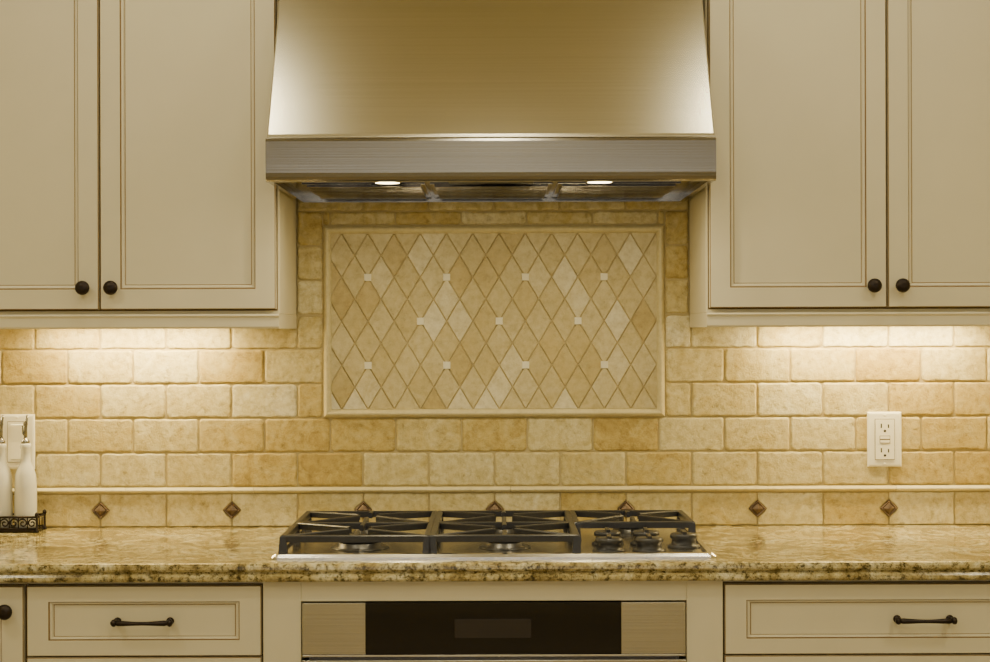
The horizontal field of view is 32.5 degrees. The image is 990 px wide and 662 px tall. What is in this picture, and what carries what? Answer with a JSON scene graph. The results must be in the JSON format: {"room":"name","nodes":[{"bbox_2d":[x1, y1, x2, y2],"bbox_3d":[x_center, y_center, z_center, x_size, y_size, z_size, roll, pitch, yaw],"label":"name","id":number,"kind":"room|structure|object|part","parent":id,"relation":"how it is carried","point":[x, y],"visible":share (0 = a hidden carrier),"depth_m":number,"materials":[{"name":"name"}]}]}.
{"room":"kitchen","nodes":[
{"label":"kitchen","id":0,"kind":"room"},
{"bbox_2d":[296,201,689,315],"bbox_3d":[0.000,0.074,4.100,4.400,2.620,0.100,0,0,0],"label":"wall","id":1,"kind":"structure","parent":0,"point":[296,201],"depth_m":4.05,"materials":[{"name":"tile"}]},
{"bbox_2d":[0,0,296,328],"bbox_3d":[-1.256,-0.617,3.840,1.566,1.227,0.419,0,0,0],"label":"upper cabinet","id":2,"kind":"object","parent":1,"relation":"attached to","point":[135,193],"visible":0.99,"depth_m":3.71,"materials":[{"name":"paint"},{"name":"glaze"},{"name":"wood"}]},
{"bbox_3d":[-1.056,-0.545,3.709,0.385,0.996,0.020,0,0,0],"label":"door","id":3,"kind":"part","parent":2,"relation":"part of","materials":[{"name":"paint"}]},
{"bbox_3d":[-0.893,-0.093,3.685,0.031,0.031,0.029,0,0,0],"label":"knob","id":4,"kind":"part","parent":2,"relation":"part of","materials":[{"name":"brown metal"}]},
{"bbox_3d":[-0.832,-0.093,3.685,0.031,0.031,0.029,0,0,0],"label":"knob","id":5,"kind":"part","parent":2,"relation":"part of","materials":[{"name":"brown metal"}]},
{"bbox_3d":[-1.254,-0.019,3.870,1.566,0.032,0.335,0,0,0],"label":"light rail","id":6,"kind":"part","parent":2,"relation":"part of","materials":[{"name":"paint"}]},
{"bbox_3d":[-0.669,-0.546,3.709,0.381,0.996,0.020,0,0,0],"label":"door","id":7,"kind":"part","parent":2,"relation":"part of","materials":[{"name":"paint"}]},
{"bbox_2d":[265,0,715,202],"bbox_3d":[-0.009,-0.769,3.744,0.914,0.931,0.587,0,0,0],"label":"range hood","id":8,"kind":"object","parent":1,"relation":"attached to","point":[371,100],"visible":1,"depth_m":3.54,"materials":[{"name":"metal"}]},
{"bbox_2d":[373,182,401,183],"bbox_3d":[-0.227,-0.315,3.600,0.060,0.004,0.060,0,0,0],"label":"lamp","id":9,"kind":"object","parent":8,"relation":"on","point":[373,182],"depth_m":3.61,"materials":[{"name":"metal"}]},
{"bbox_3d":[-0.008,-0.319,3.748,0.890,0.018,0.559,0,0,0],"label":"filter panel","id":10,"kind":"part","parent":8,"relation":"part of","materials":[{"name":"metal"}]},
{"bbox_2d":[586,181,613,182],"bbox_3d":[0.222,-0.317,3.600,0.060,0.004,0.060,0,0,0],"label":"lamp","id":11,"kind":"object","parent":8,"relation":"on","point":[586,181],"depth_m":3.60,"materials":[{"name":"metal"}]},
{"bbox_2d":[0,199,989,526],"bbox_3d":[0.000,0.044,4.044,4.198,0.840,0.011,0,0,0],"label":"tile backsplash","id":12,"kind":"structure","parent":1,"relation":"attached to","point":[745,406],"depth_m":4.04,"materials":[{"name":"tile"}]},
{"bbox_2d":[1,414,34,468],"bbox_3d":[-1.132,0.263,4.033,0.081,0.130,0.011,0,0,0],"label":"light switch","id":13,"kind":"object","parent":12,"relation":"attached to","point":[13,436],"visible":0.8,"depth_m":4.03,"materials":[{"name":"plastic"}]},
{"bbox_2d":[323,225,664,417],"bbox_3d":[-0.002,-0.023,4.035,0.810,0.455,0.016,0,0,0],"label":"mosaic panel","id":14,"kind":"object","parent":12,"relation":"attached to","point":[436,320],"visible":1,"depth_m":4.04,"materials":[{"name":"tile"}]},
{"bbox_2d":[92,499,896,518],"bbox_3d":[-0.001,0.423,4.037,3.785,0.041,0.012,0,0,0],"label":"inlay","id":15,"kind":"object","parent":12,"relation":"attached to","point":[888,507],"visible":0.88,"depth_m":4.04,"materials":[{"name":"brown metal"}]},
{"bbox_2d":[867,412,901,466],"bbox_3d":[0.924,0.257,4.034,0.081,0.130,0.010,0,0,0],"label":"electrical outlet","id":16,"kind":"object","parent":12,"relation":"attached to","point":[883,428],"visible":1,"depth_m":4.03,"materials":[{"name":"plastic"}]},
{"bbox_2d":[13,485,989,493],"bbox_3d":[0.001,0.377,4.037,4.197,0.014,0.012,0,0,0],"label":"trim","id":17,"kind":"structure","parent":1,"relation":"attached to","point":[819,487],"depth_m":4.03,"materials":[{"name":"tile"}]},
{"bbox_2d":[689,0,989,326],"bbox_3d":[1.244,-0.624,3.840,1.568,1.227,0.419,0,0,0],"label":"upper cabinet","id":18,"kind":"object","parent":1,"relation":"attached to","point":[851,187],"visible":0.98,"depth_m":3.71,"materials":[{"name":"wood"},{"name":"paint"}]},
{"bbox_3d":[0.658,-0.550,3.709,0.384,0.996,0.020,0,0,0],"label":"door","id":19,"kind":"part","parent":18,"relation":"part of","materials":[{"name":"paint"}]},
{"bbox_3d":[1.246,-0.027,3.870,1.568,0.032,0.335,0,0,0],"label":"light rail","id":20,"kind":"part","parent":18,"relation":"part of","materials":[{"name":"paint"}]},
{"bbox_3d":[0.821,-0.098,3.685,0.031,0.031,0.029,0,0,0],"label":"knob","id":21,"kind":"part","parent":18,"relation":"part of","materials":[{"name":"brown metal"}]},
{"bbox_3d":[0.882,-0.099,3.685,0.031,0.031,0.029,0,0,0],"label":"knob","id":22,"kind":"part","parent":18,"relation":"part of","materials":[{"name":"brown metal"}]},
{"bbox_3d":[1.048,-0.551,3.709,0.388,0.996,0.020,0,0,0],"label":"door","id":23,"kind":"part","parent":18,"relation":"part of","materials":[{"name":"paint"}]},
{"bbox_3d":[0.004,1.434,1.250,4.400,0.100,5.800,0,0,0],"label":"floor","id":24,"kind":"structure","parent":0,"visible":0},
{"bbox_2d":[0,583,28,661],"bbox_3d":[-1.421,0.947,3.722,0.952,0.882,0.654,0,0,0],"label":"base cabinet","id":25,"kind":"object","parent":24,"relation":"on","point":[13,596],"visible":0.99,"depth_m":3.42,"materials":[{"name":"paint"}]},
{"bbox_3d":[-0.982,0.563,3.410,0.031,0.031,0.029,0,0,0],"label":"knob","id":26,"kind":"part","parent":25,"relation":"part of","materials":[{"name":"brown metal"}]},
{"bbox_2d":[0,525,989,582],"bbox_3d":[0.001,0.483,3.724,4.198,0.038,0.650,0,0,0],"label":"countertop","id":27,"kind":"structure","parent":25,"relation":"on","point":[743,552],"depth_m":3.43,"materials":[{"name":"beige stone"}]},
{"bbox_2d":[0,509,46,532],"bbox_3d":[-1.125,0.444,3.972,0.140,0.047,0.080,0,0,0],"label":"rack","id":28,"kind":"object","parent":27,"relation":"on","point":[39,527],"visible":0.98,"depth_m":3.94,"materials":[{"name":"brown metal"}]},
{"bbox_2d":[0,415,12,527],"bbox_3d":[-1.153,0.329,3.972,0.052,0.265,0.052,0,0,0],"label":"oil bottle","id":29,"kind":"object","parent":28,"relation":"in","point":[6,487],"visible":0.96,"depth_m":3.96,"materials":[{"name":"white ceramic"}]},
{"bbox_2d":[14,415,36,527],"bbox_3d":[-1.096,0.328,3.972,0.052,0.265,0.052,0,0,0],"label":"oil bottle","id":30,"kind":"object","parent":28,"relation":"in","point":[25,486],"visible":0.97,"depth_m":3.95,"materials":[{"name":"white ceramic"}]},
{"bbox_2d":[271,510,716,558],"bbox_3d":[-0.003,0.439,3.726,0.912,0.049,0.524,0,0,0],"label":"gas cooktop","id":31,"kind":"object","parent":27,"relation":"in","point":[393,535],"visible":1,"depth_m":3.61,"materials":[{"name":"metal"}]},
{"bbox_3d":[-0.287,0.447,3.850,0.095,0.024,0.095,0,0,0],"label":"burner","id":32,"kind":"part","parent":31,"relation":"part of","materials":[{"name":"metal"}]},
{"bbox_3d":[-0.287,0.447,3.600,0.123,0.024,0.123,0,0,0],"label":"burner","id":33,"kind":"part","parent":31,"relation":"part of","materials":[{"name":"metal"}]},
{"bbox_2d":[271,528,716,558],"bbox_3d":[-0.003,0.459,3.726,0.912,0.010,0.524,0,0,0],"label":"steel tray","id":34,"kind":"object","parent":31,"relation":"attached to","point":[670,547],"depth_m":3.55,"materials":[{"name":"silver metal"}]},
{"bbox_3d":[0.020,0.446,3.850,0.099,0.024,0.099,0,0,0],"label":"burner","id":35,"kind":"part","parent":31,"relation":"part of","materials":[{"name":"metal"}]},
{"bbox_3d":[0.020,0.446,3.600,0.111,0.024,0.111,0,0,0],"label":"burner","id":36,"kind":"part","parent":31,"relation":"part of","materials":[{"name":"metal"}]},
{"bbox_3d":[0.241,0.441,3.645,0.068,0.034,0.068,0,0,0],"label":"control knob","id":37,"kind":"part","parent":31,"relation":"part of","materials":[{"name":"metal"}]},
{"bbox_3d":[0.236,0.441,3.528,0.068,0.034,0.068,0,0,0],"label":"control knob","id":38,"kind":"part","parent":31,"relation":"part of","materials":[{"name":"metal"}]},
{"bbox_3d":[0.306,0.446,3.850,0.111,0.024,0.111,0,0,0],"label":"burner","id":39,"kind":"part","parent":31,"relation":"part of","materials":[{"name":"metal"}]},
{"bbox_3d":[0.323,0.440,3.645,0.068,0.034,0.068,0,0,0],"label":"control knob","id":40,"kind":"part","parent":31,"relation":"part of","materials":[{"name":"metal"}]},
{"bbox_3d":[0.319,0.440,3.528,0.068,0.034,0.068,0,0,0],"label":"control knob","id":41,"kind":"part","parent":31,"relation":"part of","materials":[{"name":"metal"}]},
{"bbox_3d":[0.399,0.440,3.600,0.068,0.034,0.068,0,0,0],"label":"control knob","id":42,"kind":"part","parent":31,"relation":"part of","materials":[{"name":"metal"}]},
{"bbox_2d":[27,582,262,661],"bbox_3d":[-0.706,0.945,3.721,0.476,0.882,0.656,0,0,0],"label":"base cabinet","id":43,"kind":"object","parent":24,"relation":"on","point":[145,621],"visible":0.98,"depth_m":3.42,"materials":[{"name":"paint"}]},
{"bbox_3d":[-0.707,0.584,3.409,0.124,0.016,0.032,0,0,0],"label":"drawer pull","id":44,"kind":"part","parent":43,"relation":"part of","materials":[{"name":"brown metal"}]},
{"bbox_3d":[-0.706,0.812,3.434,0.472,0.308,0.020,0,0,0],"label":"drawer","id":45,"kind":"part","parent":43,"relation":"part of","materials":[{"name":"paint"}]},
{"bbox_2d":[263,581,722,661],"bbox_3d":[-0.003,0.943,3.737,0.926,0.882,0.624,0,0,0],"label":"base cabinet","id":46,"kind":"object","parent":24,"relation":"on","point":[282,601],"visible":0.31,"depth_m":3.42,"materials":[{"name":"paint"}]},
{"bbox_2d":[302,600,685,661],"bbox_3d":[-0.001,0.900,3.684,0.770,0.708,0.671,0,0,0],"label":"built-in oven","id":47,"kind":"object","parent":46,"relation":"in","point":[614,630],"visible":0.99,"depth_m":3.42,"materials":[{"name":"metal"}]},
{"bbox_2d":[302,656,685,661],"bbox_3d":[-0.001,0.901,3.714,0.770,0.704,0.612,0,0,0],"label":"oven","id":48,"kind":"object","parent":47,"relation":"attached to","point":[306,658],"depth_m":3.42,"materials":[{"name":"metal"}]},
{"bbox_2d":[723,580,989,661],"bbox_3d":[0.863,0.940,3.721,0.803,0.882,0.656,0,0,0],"label":"base cabinet","id":49,"kind":"object","parent":24,"relation":"on","point":[820,620],"visible":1,"depth_m":3.43,"materials":[{"name":"paint"}]},
{"bbox_3d":[0.863,0.807,3.434,0.799,0.308,0.020,0,0,0],"label":"drawer","id":50,"kind":"part","parent":49,"relation":"part of","materials":[{"name":"paint"}]},
{"bbox_3d":[0.862,0.579,3.409,0.124,0.016,0.032,0,0,0],"label":"drawer pull","id":51,"kind":"part","parent":49,"relation":"part of","materials":[{"name":"brown metal"}]}
]}

